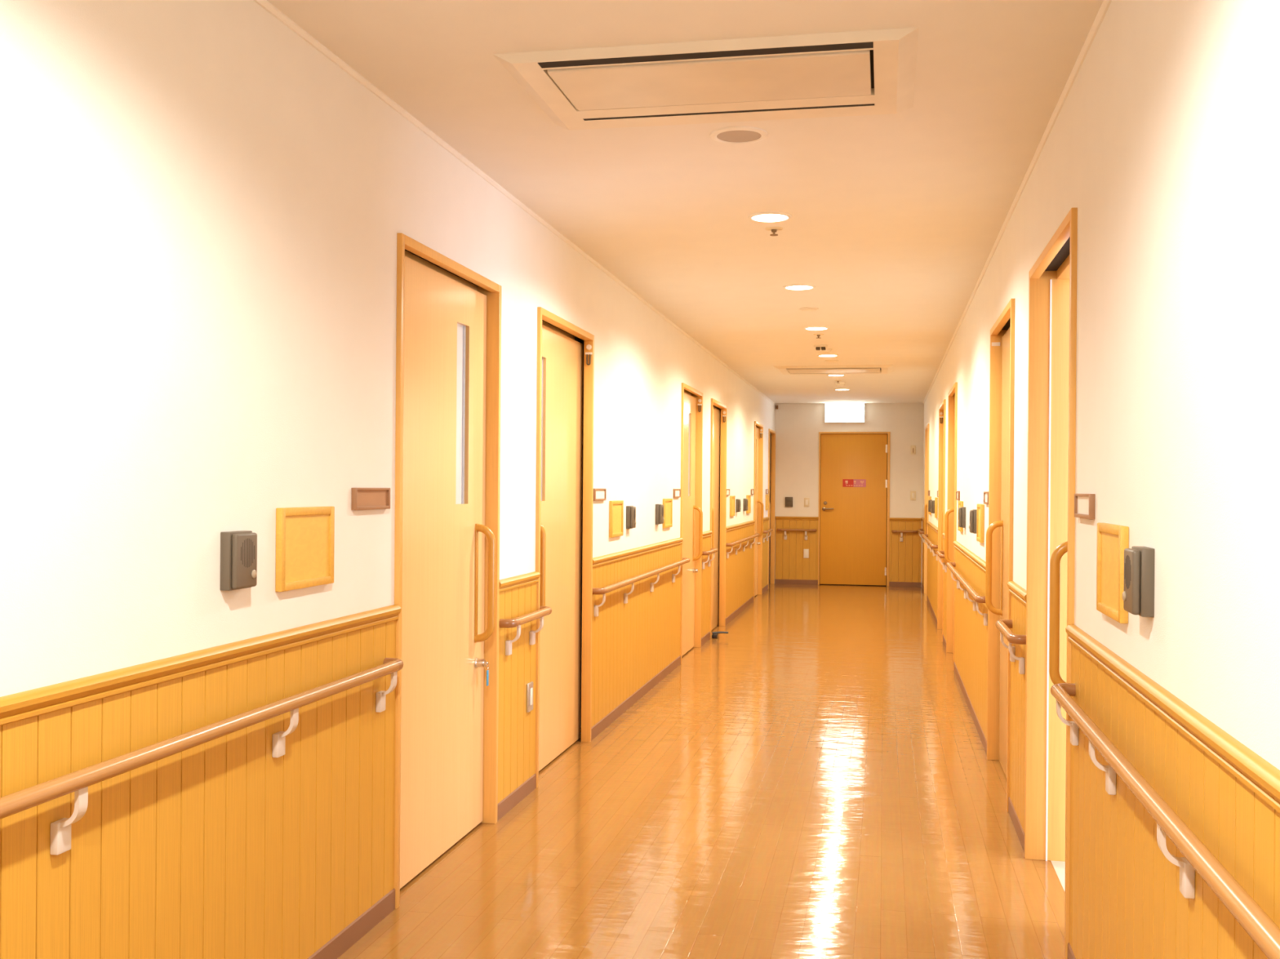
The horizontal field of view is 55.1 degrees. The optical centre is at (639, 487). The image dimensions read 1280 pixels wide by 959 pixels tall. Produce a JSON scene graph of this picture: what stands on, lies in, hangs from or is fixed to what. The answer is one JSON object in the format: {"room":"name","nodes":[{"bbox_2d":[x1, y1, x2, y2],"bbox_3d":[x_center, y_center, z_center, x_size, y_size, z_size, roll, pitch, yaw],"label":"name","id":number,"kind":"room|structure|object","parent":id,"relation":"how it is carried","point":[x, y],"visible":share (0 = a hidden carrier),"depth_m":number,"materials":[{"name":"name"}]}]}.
{"room":"hospital interior","nodes":[
{"label":"hospital interior","id":0,"kind":"room"},
{"bbox_2d":[0,0,774,727],"bbox_3d":[-0.212,0.069,7.026,0.160,2.500,20.500,0,0,11],"label":"wall","id":1,"kind":"structure","parent":0,"point":[202,212],"depth_m":2.81,"materials":[{"name":"paint"}]},
{"bbox_2d":[0,604,400,958],"bbox_3d":[-1.443,0.810,0.393,0.023,0.900,7.010,0,0,11],"label":"wainscot","id":2,"kind":"structure","parent":1,"relation":"attached to","point":[224,847],"depth_m":2.78,"materials":[{"name":"brown wood"}]},
{"bbox_2d":[0,657,403,855],"bbox_3d":[-1.417,0.592,0.380,0.074,0.154,6.896,0,0,11],"label":"handrail","id":3,"kind":"object","parent":1,"relation":"attached to","point":[78,782],"visible":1,"depth_m":2.49,"materials":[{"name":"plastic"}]},
{"bbox_2d":[220,530,257,591],"bbox_3d":[-0.936,0.170,2.872,0.047,0.135,0.104,0,0,11],"label":"intercom","id":4,"kind":"object","parent":1,"relation":"attached to","point":[238,549],"visible":1,"depth_m":2.83,"materials":[{"name":"plastic"}]},
{"bbox_2d":[275,506,334,591],"bbox_3d":[-0.877,0.157,3.227,0.018,0.211,0.302,0,0,11],"label":"wooden wall panel","id":5,"kind":"object","parent":1,"relation":"attached to","point":[305,535],"visible":1,"depth_m":3.21,"materials":[{"name":"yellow wood"}]},
{"bbox_2d":[307,888,395,958],"bbox_3d":[-1.452,1.277,0.394,0.010,0.065,7.010,0,0,11],"label":"baseboard","id":6,"kind":"structure","parent":1,"relation":"attached to","point":[338,945],"depth_m":3.55,"materials":[{"name":"wood"}]},
{"bbox_2d":[351,488,390,510],"bbox_3d":[-0.796,0.033,3.640,0.014,0.064,0.252,0,0,11],"label":"name plate","id":7,"kind":"object","parent":1,"relation":"attached to","point":[362,499],"visible":1,"depth_m":3.62,"materials":[{"name":"wood"}]},
{"bbox_2d":[394,232,502,909],"bbox_3d":[-0.713,0.260,4.327,0.172,2.110,1.050,0,0,11],"label":"door","id":8,"kind":"structure","parent":1,"relation":"in","point":[448,335],"depth_m":4.37,"materials":[{"name":"brown wood"}]},
{"bbox_2d":[483,662,488,686],"bbox_3d":[-0.589,0.716,4.706,0.006,0.091,0.053,0,0,11],"label":"key","id":9,"kind":"object","parent":8,"relation":"hanging from","point":[486,663],"visible":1,"depth_m":4.71,"materials":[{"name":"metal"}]},
{"bbox_2d":[253,0,775,404],"bbox_3d":[-0.117,-1.173,7.009,0.014,0.014,20.500,0,0,11],"label":"trim","id":10,"kind":"structure","parent":1,"relation":"attached to","point":[264,4],"depth_m":4.13,"materials":[{"name":"white wood"}]},
{"bbox_2d":[497,773,536,821],"bbox_3d":[-0.515,1.284,5.106,0.010,0.065,0.560,0,0,11],"label":"baseboard","id":11,"kind":"structure","parent":1,"relation":"attached to","point":[507,804],"depth_m":5.09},
{"bbox_2d":[497,571,540,803],"bbox_3d":[-0.506,0.817,5.105,0.023,0.900,0.560,0,0,11],"label":"wainscot","id":12,"kind":"structure","parent":1,"relation":"attached to","point":[517,594],"depth_m":5.09,"materials":[{"name":"brown wood"}]},
{"bbox_2d":[526,681,533,712],"bbox_3d":[-0.472,0.899,5.273,0.012,0.122,0.072,0,0,11],"label":"cover plate","id":13,"kind":"object","parent":12,"relation":"attached to","point":[530,686],"visible":1,"depth_m":5.26,"materials":[{"name":"metal"}]},
{"bbox_2d":[498,606,551,655],"bbox_3d":[-0.472,0.599,5.137,0.074,0.154,0.586,0,0,11],"label":"handrail","id":14,"kind":"object","parent":1,"relation":"attached to","point":[543,611],"visible":0.98,"depth_m":4.98,"materials":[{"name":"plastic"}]},
{"bbox_2d":[535,306,594,788],"bbox_3d":[-0.408,0.263,5.905,0.156,2.110,1.045,0,0,11],"label":"door","id":15,"kind":"structure","parent":1,"relation":"in","point":[559,383],"depth_m":6.04,"materials":[{"name":"brown wood"}]},
{"bbox_2d":[592,488,606,501],"bbox_3d":[-0.216,0.037,6.559,0.014,0.064,0.252,0,0,11],"label":"name plate","id":16,"kind":"object","parent":1,"relation":"attached to","point":[598,494],"visible":0.92,"depth_m":6.56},
{"bbox_2d":[608,500,623,537],"bbox_3d":[-0.134,0.176,6.965,0.018,0.204,0.302,0,0,11],"label":"wooden wall panel","id":17,"kind":"object","parent":1,"relation":"attached to","point":[615,508],"visible":1,"depth_m":6.94,"materials":[{"name":"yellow wood"}]},
{"bbox_2d":[626,506,635,528],"bbox_3d":[-0.052,0.177,7.315,0.047,0.135,0.104,0,0,11],"label":"intercom","id":18,"kind":"object","parent":1,"relation":"attached to","point":[630,510],"visible":1,"depth_m":7.27,"materials":[{"name":"plastic"}]},
{"bbox_2d":[591,655,680,740],"bbox_3d":[0.018,1.288,7.791,0.010,0.065,2.885,0,0,11],"label":"baseboard","id":19,"kind":"structure","parent":1,"relation":"attached to","point":[606,721],"depth_m":7.43,"materials":[{"name":"wood"}]},
{"bbox_2d":[591,537,683,727],"bbox_3d":[0.028,0.821,7.790,0.023,0.900,2.885,0,0,11],"label":"wainscot","id":20,"kind":"structure","parent":1,"relation":"attached to","point":[634,641],"depth_m":7.46,"materials":[{"name":"brown wood"}]},
{"bbox_2d":[592,557,689,617],"bbox_3d":[0.062,0.603,7.825,0.074,0.154,2.926,0,0,11],"label":"handrail","id":21,"kind":"object","parent":1,"relation":"attached to","point":[597,591],"visible":1,"depth_m":7.19,"materials":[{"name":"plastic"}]},
{"bbox_2d":[655,504,663,524],"bbox_3d":[0.133,0.178,8.247,0.047,0.135,0.104,0,0,11],"label":"intercom","id":22,"kind":"object","parent":1,"relation":"attached to","point":[659,508],"visible":1,"depth_m":8.20,"materials":[{"name":"plastic"}]},
{"bbox_2d":[662,498,672,528],"bbox_3d":[0.194,0.178,8.613,0.018,0.204,0.302,0,0,11],"label":"wooden wall panel","id":23,"kind":"object","parent":1,"relation":"attached to","point":[668,503],"visible":0.98,"depth_m":8.61,"materials":[{"name":"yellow wood"}]},
{"bbox_2d":[673,488,680,497],"bbox_3d":[0.271,0.041,9.006,0.014,0.064,0.252,0,0,11],"label":"name plate","id":24,"kind":"object","parent":1,"relation":"attached to","point":[677,492],"visible":1,"depth_m":9.01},
{"bbox_2d":[680,382,702,664],"bbox_3d":[0.355,0.269,9.699,0.172,2.110,1.045,0,0,11],"label":"door","id":25,"kind":"structure","parent":1,"relation":"in","point":[691,402],"depth_m":9.96,"materials":[{"name":"brown wood"}]},
{"bbox_2d":[701,631,710,646],"bbox_3d":[0.554,1.293,10.489,0.010,0.065,0.585,0,0,11],"label":"baseboard","id":26,"kind":"structure","parent":1,"relation":"attached to","point":[706,637],"depth_m":10.50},
{"bbox_2d":[701,530,712,638],"bbox_3d":[0.564,0.825,10.488,0.023,0.900,0.585,0,0,11],"label":"wainscot","id":27,"kind":"structure","parent":1,"relation":"attached to","point":[705,573],"depth_m":10.51,"materials":[{"name":"brown wood"}]},
{"bbox_2d":[702,547,717,568],"bbox_3d":[0.596,0.607,10.509,0.074,0.154,0.591,0,0,11],"label":"handrail","id":28,"kind":"object","parent":1,"relation":"attached to","point":[713,550],"visible":0.98,"depth_m":10.33,"materials":[{"name":"wood"}]},
{"bbox_2d":[710,398,727,639],"bbox_3d":[0.664,0.271,11.297,0.156,2.110,1.040,0,0,11],"label":"door","id":29,"kind":"structure","parent":1,"relation":"in","point":[717,446],"depth_m":11.68,"materials":[{"name":"brown wood"}]},
{"bbox_2d":[729,495,735,516],"bbox_3d":[0.926,0.184,12.296,0.018,0.204,0.302,0,0,11],"label":"wooden wall panel","id":30,"kind":"object","parent":1,"relation":"attached to","point":[732,499],"visible":1,"depth_m":12.29,"materials":[{"name":"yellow wood"}]},
{"bbox_2d":[735,498,741,512],"bbox_3d":[1.017,0.185,12.695,0.047,0.135,0.104,0,0,11],"label":"intercom","id":31,"kind":"object","parent":1,"relation":"attached to","point":[738,508],"visible":1,"depth_m":12.65,"materials":[{"name":"plastic"}]},
{"bbox_2d":[725,595,753,625],"bbox_3d":[1.068,1.297,13.071,0.010,0.065,2.660,0,0,11],"label":"baseboard","id":32,"kind":"structure","parent":1,"relation":"attached to","point":[740,609],"depth_m":12.92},
{"bbox_2d":[725,520,755,617],"bbox_3d":[1.077,0.829,13.069,0.023,0.900,2.660,0,0,11],"label":"wainscot","id":33,"kind":"structure","parent":1,"relation":"attached to","point":[739,567],"depth_m":12.92,"materials":[{"name":"brown wood"}]},
{"bbox_2d":[725,533,759,558],"bbox_3d":[1.111,0.611,13.099,0.074,0.154,2.671,0,0,11],"label":"handrail","id":34,"kind":"object","parent":1,"relation":"attached to","point":[727,544],"visible":1,"depth_m":12.58,"materials":[{"name":"wood"}]},
{"bbox_2d":[742,498,747,511],"bbox_3d":[1.149,0.186,13.362,0.047,0.135,0.104,0,0,11],"label":"intercom","id":35,"kind":"object","parent":1,"relation":"attached to","point":[744,500],"visible":1,"depth_m":13.31,"materials":[{"name":"plastic"}]},
{"bbox_2d":[746,495,751,513],"bbox_3d":[1.216,0.186,13.758,0.018,0.204,0.302,0,0,11],"label":"wooden wall panel","id":36,"kind":"object","parent":1,"relation":"attached to","point":[748,497],"visible":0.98,"depth_m":13.78,"materials":[{"name":"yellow wood"}]},
{"bbox_2d":[753,421,764,601],"bbox_3d":[1.375,0.277,14.831,0.172,2.110,0.970,0,0,11],"label":"door","id":37,"kind":"structure","parent":1,"relation":"in","point":[758,507],"depth_m":15.21,"materials":[{"name":"brown wood"}]},
{"bbox_2d":[761,584,768,594],"bbox_3d":[1.594,1.301,15.719,0.010,0.065,0.860,0,0,11],"label":"baseboard","id":38,"kind":"structure","parent":1,"relation":"attached to","point":[765,588],"depth_m":15.77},
{"bbox_2d":[762,516,769,588],"bbox_3d":[1.603,0.833,15.718,0.023,0.900,0.860,0,0,11],"label":"wainscot","id":39,"kind":"structure","parent":1,"relation":"attached to","point":[765,545],"depth_m":15.77,"materials":[{"name":"brown wood"}]},
{"bbox_2d":[765,494,768,510],"bbox_3d":[1.651,0.190,15.945,0.018,0.204,0.302,0,0,11],"label":"wooden wall panel","id":40,"kind":"object","parent":1,"relation":"attached to","point":[766,495],"visible":1,"depth_m":15.91,"materials":[{"name":"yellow wood"}]},
{"bbox_2d":[763,528,773,542],"bbox_3d":[1.637,0.615,15.747,0.074,0.154,0.871,0,0,11],"label":"handrail","id":41,"kind":"object","parent":1,"relation":"attached to","point":[769,530],"visible":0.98,"depth_m":15.48,"materials":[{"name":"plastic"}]},
{"bbox_2d":[768,428,775,588],"bbox_3d":[1.722,0.279,16.620,0.156,2.110,0.955,0,0,11],"label":"door","id":42,"kind":"structure","parent":1,"relation":"in","point":[771,476],"depth_m":17.02,"materials":[{"name":"brown wood"}]},
{"bbox_2d":[266,0,1103,404],"bbox_3d":[0.873,-1.216,6.843,2.338,0.112,20.760,0,0,11],"label":"ceiling","id":43,"kind":"structure","parent":0,"point":[895,222],"depth_m":4.47,"materials":[{"name":"paint"}]},
{"bbox_2d":[493,26,919,129],"bbox_3d":[0.219,-1.162,3.565,1.134,0.031,0.665,0,0,11],"label":"air conditioner","id":44,"kind":"object","parent":43,"relation":"attached to","point":[826,74],"visible":1,"depth_m":3.45,"materials":[{"name":"plastic"}]},
{"bbox_2d":[710,125,768,143],"bbox_3d":[0.330,-1.172,4.091,0.194,0.009,0.194,0,0,11],"label":"ceiling speaker","id":45,"kind":"object","parent":43,"relation":"attached to","point":[737,134],"visible":1,"depth_m":4.08,"materials":[{"name":"white plastic"}]},
{"bbox_2d":[748,211,791,222],"bbox_3d":[0.563,-1.171,5.319,0.188,0.008,0.188,0,0,11],"label":"recessed light","id":46,"kind":"object","parent":43,"relation":"in","point":[767,216],"visible":1,"depth_m":5.29,"materials":[{"name":"white plastic"}]},
{"bbox_2d":[764,226,782,235],"bbox_3d":[0.608,-1.159,5.565,0.080,0.031,0.080,0,0,11],"label":"sprinkler","id":47,"kind":"object","parent":43,"relation":"attached to","point":[773,229],"visible":1,"depth_m":5.55,"materials":[{"name":"beige plastic"}]},
{"bbox_2d":[782,284,815,290],"bbox_3d":[0.928,-1.168,7.158,0.188,0.008,0.188,0,0,11],"label":"recessed light","id":48,"kind":"object","parent":43,"relation":"in","point":[793,286],"visible":1,"depth_m":7.13,"materials":[{"name":"white plastic"}]},
{"bbox_2d":[804,326,829,330],"bbox_3d":[1.291,-1.165,8.982,0.188,0.008,0.188,0,0,11],"label":"recessed light","id":49,"kind":"object","parent":43,"relation":"in","point":[811,328],"visible":1,"depth_m":8.96,"materials":[{"name":"white plastic"}]},
{"bbox_2d":[813,345,827,350],"bbox_3d":[1.488,-1.151,10.106,0.110,0.034,0.100,0,0,11],"label":"sensor","id":50,"kind":"object","parent":43,"relation":"attached to","point":[817,347],"visible":1,"depth_m":10.07,"materials":[{"name":"plastic"}]},
{"bbox_2d":[819,348,831,353],"bbox_3d":[1.568,-1.151,10.355,0.104,0.032,0.104,0,0,11],"label":"smoke detector","id":51,"kind":"object","parent":43,"relation":"attached to","point":[827,350],"visible":0.84,"depth_m":10.32,"materials":[{"name":"plastic"}]},
{"bbox_2d":[817,354,838,356],"bbox_3d":[1.653,-1.162,10.807,0.188,0.008,0.188,0,0,11],"label":"recessed light","id":52,"kind":"object","parent":43,"relation":"in","point":[819,355],"visible":1,"depth_m":10.77,"materials":[{"name":"white plastic"}]},
{"bbox_2d":[773,364,893,374],"bbox_3d":[1.901,-1.149,12.024,1.134,0.031,0.665,0,0,11],"label":"air conditioner","id":53,"kind":"object","parent":43,"relation":"attached to","point":[846,369],"visible":1,"depth_m":11.84,"materials":[{"name":"plastic"}]},
{"bbox_2d":[835,382,845,386],"bbox_3d":[2.214,-1.142,13.581,0.116,0.040,0.116,0,0,11],"label":"smoke detector","id":54,"kind":"object","parent":43,"relation":"attached to","point":[842,384],"visible":0.95,"depth_m":13.54,"materials":[{"name":"white plastic"}]},
{"bbox_2d":[337,583,1065,958],"bbox_3d":[2.234,1.388,6.568,5.157,0.101,20.760,0,0,11],"label":"floor","id":55,"kind":"structure","parent":0,"point":[814,778],"depth_m":4.75,"materials":[{"name":"brown laminate"}]},
{"bbox_2d":[711,631,728,639],"bbox_3d":[0.706,1.296,10.808,0.142,0.061,0.100,0,0,11],"label":"stopper","id":56,"kind":"object","parent":55,"relation":"on","point":[714,634],"visible":1,"depth_m":10.79,"materials":[{"name":"metal"}]},
{"bbox_2d":[769,403,924,586],"bbox_3d":[2.870,0.093,16.945,2.338,2.500,0.160,0,0,11],"label":"wall","id":57,"kind":"structure","parent":0,"point":[797,427],"depth_m":16.93,"materials":[{"name":"paint"}]},
{"bbox_2d":[785,497,792,506],"bbox_3d":[2.064,0.197,17.010,0.104,0.135,0.034,0,0,11],"label":"intercom","id":58,"kind":"object","parent":57,"relation":"attached to","point":[788,500],"visible":1,"depth_m":17.00,"materials":[{"name":"plastic"}]},
{"bbox_2d":[774,579,817,584],"bbox_3d":[2.164,1.305,16.997,0.592,0.065,0.010,0,0,11],"label":"baseboard","id":59,"kind":"structure","parent":57,"relation":"attached to","point":[776,581],"depth_m":16.99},
{"bbox_2d":[774,516,818,580],"bbox_3d":[2.167,0.844,16.991,0.592,0.887,0.023,0,0,11],"label":"wainscot","id":60,"kind":"structure","parent":57,"relation":"attached to","point":[790,563],"depth_m":17.00,"materials":[{"name":"brown wood"}]},
{"bbox_2d":[803,549,808,558],"bbox_3d":[2.296,0.911,16.963,0.070,0.124,0.012,0,0,11],"label":"wall outlet","id":61,"kind":"object","parent":60,"relation":"attached to","point":[806,554],"visible":1,"depth_m":16.96,"materials":[{"name":"white plastic"}]},
{"bbox_2d":[777,528,817,540],"bbox_3d":[2.164,0.645,16.965,0.551,0.154,0.074,0,0,11],"label":"handrail","id":62,"kind":"object","parent":57,"relation":"attached to","point":[778,529],"visible":1,"depth_m":16.94,"materials":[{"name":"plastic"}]},
{"bbox_2d":[804,497,809,506],"bbox_3d":[2.304,0.203,16.970,0.074,0.126,0.012,0,0,11],"label":"light switch","id":63,"kind":"object","parent":57,"relation":"attached to","point":[806,500],"visible":1,"depth_m":16.97,"materials":[{"name":"beige plastic"}]},
{"bbox_2d":[824,403,864,422],"bbox_3d":[2.810,-1.023,16.849,0.538,0.256,0.056,0,0,11],"label":"exit sign","id":64,"kind":"object","parent":57,"relation":"attached to","point":[834,413],"visible":1,"depth_m":16.82,"materials":[{"name":"white plastic"}]},
{"bbox_2d":[817,431,890,586],"bbox_3d":[2.940,0.289,16.874,0.962,2.110,0.153,0,0,11],"label":"door","id":65,"kind":"structure","parent":57,"relation":"in","point":[854,522],"depth_m":16.86,"materials":[{"name":"brown wood"}]},
{"bbox_2d":[842,479,866,487],"bbox_3d":[2.942,-0.061,16.853,0.314,0.106,0.006,0,0,11],"label":"door sign","id":66,"kind":"object","parent":65,"relation":"attached to","point":[846,482],"visible":1,"depth_m":16.85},
{"bbox_2d":[891,529,917,542],"bbox_3d":[3.596,0.657,16.681,0.351,0.154,0.074,0,0,11],"label":"handrail","id":67,"kind":"object","parent":57,"relation":"attached to","point":[901,532],"visible":0.99,"depth_m":16.66,"materials":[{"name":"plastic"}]},
{"bbox_2d":[888,582,920,586],"bbox_3d":[3.606,1.317,16.710,0.424,0.065,0.010,0,0,11],"label":"baseboard","id":68,"kind":"structure","parent":57,"relation":"attached to","point":[891,584],"depth_m":16.70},
{"bbox_2d":[888,517,921,582],"bbox_3d":[3.609,0.856,16.704,0.424,0.887,0.023,0,0,11],"label":"wainscot","id":69,"kind":"structure","parent":57,"relation":"attached to","point":[904,557],"depth_m":16.71,"materials":[{"name":"brown wood"}]},
{"bbox_2d":[910,491,915,500],"bbox_3d":[3.713,0.109,16.690,0.074,0.126,0.012,0,0,11],"label":"light switch","id":70,"kind":"object","parent":57,"relation":"attached to","point":[913,494],"visible":1,"depth_m":16.69,"materials":[{"name":"beige plastic"}]},
{"bbox_2d":[911,445,915,454],"bbox_3d":[3.714,-0.513,16.685,0.068,0.122,0.024,0,0,11],"label":"wall sensor","id":71,"kind":"object","parent":57,"relation":"attached to","point":[913,447],"visible":1,"depth_m":16.68,"materials":[{"name":"beige plastic"}]},
{"bbox_2d":[923,0,1279,770],"bbox_3d":[1.925,0.086,6.601,0.160,2.500,20.500,0,0,11],"label":"wall","id":72,"kind":"structure","parent":0,"point":[1164,141],"depth_m":2.28,"materials":[{"name":"paint"}]},
{"bbox_2d":[917,528,924,542],"bbox_3d":[3.690,0.631,16.104,0.074,0.154,0.931,0,0,11],"label":"handrail","id":73,"kind":"object","parent":72,"relation":"attached to","point":[920,531],"visible":0.94,"depth_m":15.83,"materials":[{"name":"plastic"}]},
{"bbox_2d":[921,517,924,586],"bbox_3d":[3.722,0.850,16.143,0.023,0.900,1.080,0,0,11],"label":"wainscot","id":74,"kind":"structure","parent":72,"relation":"attached to","point":[922,518],"depth_m":16.30,"materials":[{"name":"brown wood"}]},
{"bbox_2d":[924,423,928,599],"bbox_3d":[3.506,0.293,14.749,0.172,2.110,1.740,0,0,11],"label":"door","id":75,"kind":"structure","parent":72,"relation":"in","point":[926,428],"depth_m":15.59,"materials":[{"name":"brown wood"}]},
{"bbox_2d":[922,533,937,560],"bbox_3d":[3.102,0.627,13.146,0.074,0.154,2.941,0,0,11],"label":"handrail","id":76,"kind":"object","parent":72,"relation":"attached to","point":[930,544],"visible":0.94,"depth_m":12.60,"materials":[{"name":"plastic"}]},
{"bbox_2d":[926,596,937,626],"bbox_3d":[3.128,1.313,13.140,0.010,0.065,3.000,0,0,11],"label":"baseboard","id":77,"kind":"structure","parent":72,"relation":"attached to","point":[927,599],"depth_m":12.92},
{"bbox_2d":[926,520,937,618],"bbox_3d":[3.126,0.845,13.142,0.023,0.900,3.000,0,0,11],"label":"wainscot","id":78,"kind":"structure","parent":72,"relation":"attached to","point":[932,564],"depth_m":13.04,"materials":[{"name":"brown wood"}]},
{"bbox_2d":[930,500,934,513],"bbox_3d":[3.054,0.201,12.800,0.047,0.135,0.104,0,0,11],"label":"intercom","id":79,"kind":"object","parent":72,"relation":"attached to","point":[932,503],"visible":0.9,"depth_m":12.75,"materials":[{"name":"plastic"}]},
{"bbox_2d":[934,497,937,518],"bbox_3d":[2.958,0.200,12.259,0.018,0.204,0.302,0,0,11],"label":"wooden wall panel","id":80,"kind":"object","parent":72,"relation":"attached to","point":[935,498],"visible":1,"depth_m":12.11,"materials":[{"name":"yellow wood"}]},
{"bbox_2d":[937,399,946,641],"bbox_3d":[2.804,0.288,11.177,0.156,2.110,1.040,0,0,11],"label":"door","id":81,"kind":"structure","parent":72,"relation":"in","point":[942,408],"depth_m":11.64,"materials":[{"name":"brown wood"}]},
{"bbox_2d":[936,551,946,572],"bbox_3d":[2.544,0.623,10.336,0.074,0.154,0.651,0,0,11],"label":"handrail","id":82,"kind":"object","parent":72,"relation":"attached to","point":[940,554],"visible":0.89,"depth_m":10.15,"materials":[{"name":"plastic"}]},
{"bbox_2d":[942,533,946,640],"bbox_3d":[2.567,0.841,10.332,0.023,0.900,0.710,0,0,11],"label":"wainscot","id":83,"kind":"structure","parent":72,"relation":"attached to","point":[943,534],"depth_m":10.42,"materials":[{"name":"brown wood"}]},
{"bbox_2d":[944,382,957,670],"bbox_3d":[2.454,0.285,9.457,0.172,2.110,1.050,0,0,11],"label":"door","id":84,"kind":"structure","parent":72,"relation":"in","point":[950,517],"depth_m":9.95,"materials":[{"name":"brown wood"}]},
{"bbox_2d":[955,491,959,500],"bbox_3d":[2.256,0.056,8.713,0.014,0.064,0.252,0,0,11],"label":"name plate","id":85,"kind":"object","parent":72,"relation":"attached to","point":[957,493],"visible":1,"depth_m":8.59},
{"bbox_2d":[957,501,963,532],"bbox_3d":[2.182,0.194,8.356,0.018,0.204,0.302,0,0,11],"label":"wooden wall panel","id":86,"kind":"object","parent":72,"relation":"attached to","point":[960,503],"visible":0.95,"depth_m":8.24,"materials":[{"name":"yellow wood"}]},
{"bbox_2d":[957,506,965,528],"bbox_3d":[2.104,0.194,8.024,0.047,0.135,0.104,0,0,11],"label":"intercom","id":87,"kind":"object","parent":72,"relation":"attached to","point":[962,511],"visible":1,"depth_m":7.97,"materials":[{"name":"plastic"}]},
{"bbox_2d":[946,562,987,626],"bbox_3d":[1.984,0.618,7.522,0.074,0.154,2.951,0,0,11],"label":"handrail","id":88,"kind":"object","parent":72,"relation":"attached to","point":[977,598],"visible":0.96,"depth_m":6.90,"materials":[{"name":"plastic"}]},
{"bbox_2d":[953,662,986,755],"bbox_3d":[2.009,1.304,7.511,0.010,0.065,3.000,0,0,11],"label":"baseboard","id":89,"kind":"structure","parent":72,"relation":"attached to","point":[979,729],"depth_m":7.14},
{"bbox_2d":[953,541,987,740],"bbox_3d":[2.007,0.837,7.512,0.023,0.900,3.000,0,0,11],"label":"wainscot","id":90,"kind":"structure","parent":72,"relation":"attached to","point":[971,634],"depth_m":7.21,"materials":[{"name":"brown wood"}]},
{"bbox_2d":[968,509,977,533],"bbox_3d":[1.897,0.192,6.984,0.047,0.135,0.104,0,0,11],"label":"intercom","id":91,"kind":"object","parent":72,"relation":"attached to","point":[973,513],"visible":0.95,"depth_m":6.94,"materials":[{"name":"plastic"}]},
{"bbox_2d":[976,503,984,542],"bbox_3d":[1.841,0.191,6.639,0.018,0.204,0.302,0,0,11],"label":"wooden wall panel","id":92,"kind":"object","parent":72,"relation":"attached to","point":[980,508],"visible":1,"depth_m":6.50,"materials":[{"name":"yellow wood"}]},
{"bbox_2d":[983,491,988,504],"bbox_3d":[1.769,0.053,6.261,0.014,0.064,0.252,0,0,11],"label":"name plate","id":93,"kind":"object","parent":72,"relation":"attached to","point":[985,493],"visible":0.73,"depth_m":6.28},
{"bbox_2d":[985,297,1015,812],"bbox_3d":[1.667,0.279,5.497,0.172,2.110,1.085,0,0,11],"label":"door","id":94,"kind":"structure","parent":72,"relation":"in","point":[999,533],"depth_m":5.90,"materials":[{"name":"brown wood"}]},
{"bbox_2d":[995,619,1026,674],"bbox_3d":[1.430,0.614,4.736,0.074,0.154,0.571,0,0,11],"label":"handrail","id":95,"kind":"object","parent":72,"relation":"attached to","point":[1004,626],"visible":0.98,"depth_m":4.56,"materials":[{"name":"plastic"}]},
{"bbox_2d":[1008,796,1024,853],"bbox_3d":[1.456,1.300,4.730,0.010,0.065,0.630,0,0,11],"label":"baseboard","id":96,"kind":"structure","parent":72,"relation":"attached to","point":[1018,828],"depth_m":4.72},
{"bbox_2d":[1007,581,1026,832],"bbox_3d":[1.454,0.832,4.731,0.023,0.900,0.630,0,0,11],"label":"wainscot","id":97,"kind":"structure","parent":72,"relation":"attached to","point":[1018,602],"depth_m":4.74,"materials":[{"name":"brown wood"}]},
{"bbox_2d":[923,0,1111,404],"bbox_3d":[1.849,-1.158,6.618,0.014,0.014,20.500,0,0,11],"label":"trim","id":98,"kind":"structure","parent":72,"relation":"attached to","point":[1105,4],"depth_m":4.07,"materials":[{"name":"white wood"}]},
{"bbox_2d":[1024,207,1077,958],"bbox_3d":[1.281,0.276,3.553,0.172,2.110,1.750,0,0,11],"label":"door","id":99,"kind":"structure","parent":72,"relation":"in","point":[1052,278],"depth_m":4.38,"materials":[{"name":"brown wood"}]},
{"bbox_2d":[1067,942,1075,958],"bbox_3d":[0.514,1.292,-0.010,0.010,0.065,6.985,0,0,11],"label":"baseboard","id":100,"kind":"structure","parent":72,"relation":"attached to","point":[1070,953],"depth_m":3.38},
{"bbox_2d":[1074,493,1095,519],"bbox_3d":[1.163,0.048,3.216,0.014,0.064,0.252,0,0,11],"label":"name plate","id":101,"kind":"object","parent":72,"relation":"attached to","point":[1084,504],"visible":1,"depth_m":3.19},
{"bbox_2d":[1096,522,1128,623],"bbox_3d":[1.079,0.190,2.809,0.018,0.211,0.302,0,0,11],"label":"wooden wall panel","id":102,"kind":"object","parent":72,"relation":"attached to","point":[1113,540],"visible":0.97,"depth_m":2.80,"materials":[{"name":"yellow wood"}]},
{"bbox_2d":[1122,546,1155,617],"bbox_3d":[0.999,0.187,2.462,0.047,0.135,0.104,0,0,11],"label":"intercom","id":103,"kind":"object","parent":72,"relation":"attached to","point":[1138,595],"visible":1,"depth_m":2.42,"materials":[{"name":"plastic"}]},
{"bbox_2d":[1050,683,1279,958],"bbox_3d":[0.488,0.607,-0.004,0.074,0.154,6.886,0,0,11],"label":"handrail","id":104,"kind":"object","parent":72,"relation":"attached to","point":[1251,917],"visible":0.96,"depth_m":2.05,"materials":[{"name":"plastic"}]},
{"bbox_2d":[1065,624,1279,958],"bbox_3d":[0.512,0.825,-0.009,0.023,0.900,6.985,0,0,11],"label":"wainscot","id":105,"kind":"structure","parent":72,"relation":"attached to","point":[1126,901],"depth_m":2.35,"materials":[{"name":"brown wood"}]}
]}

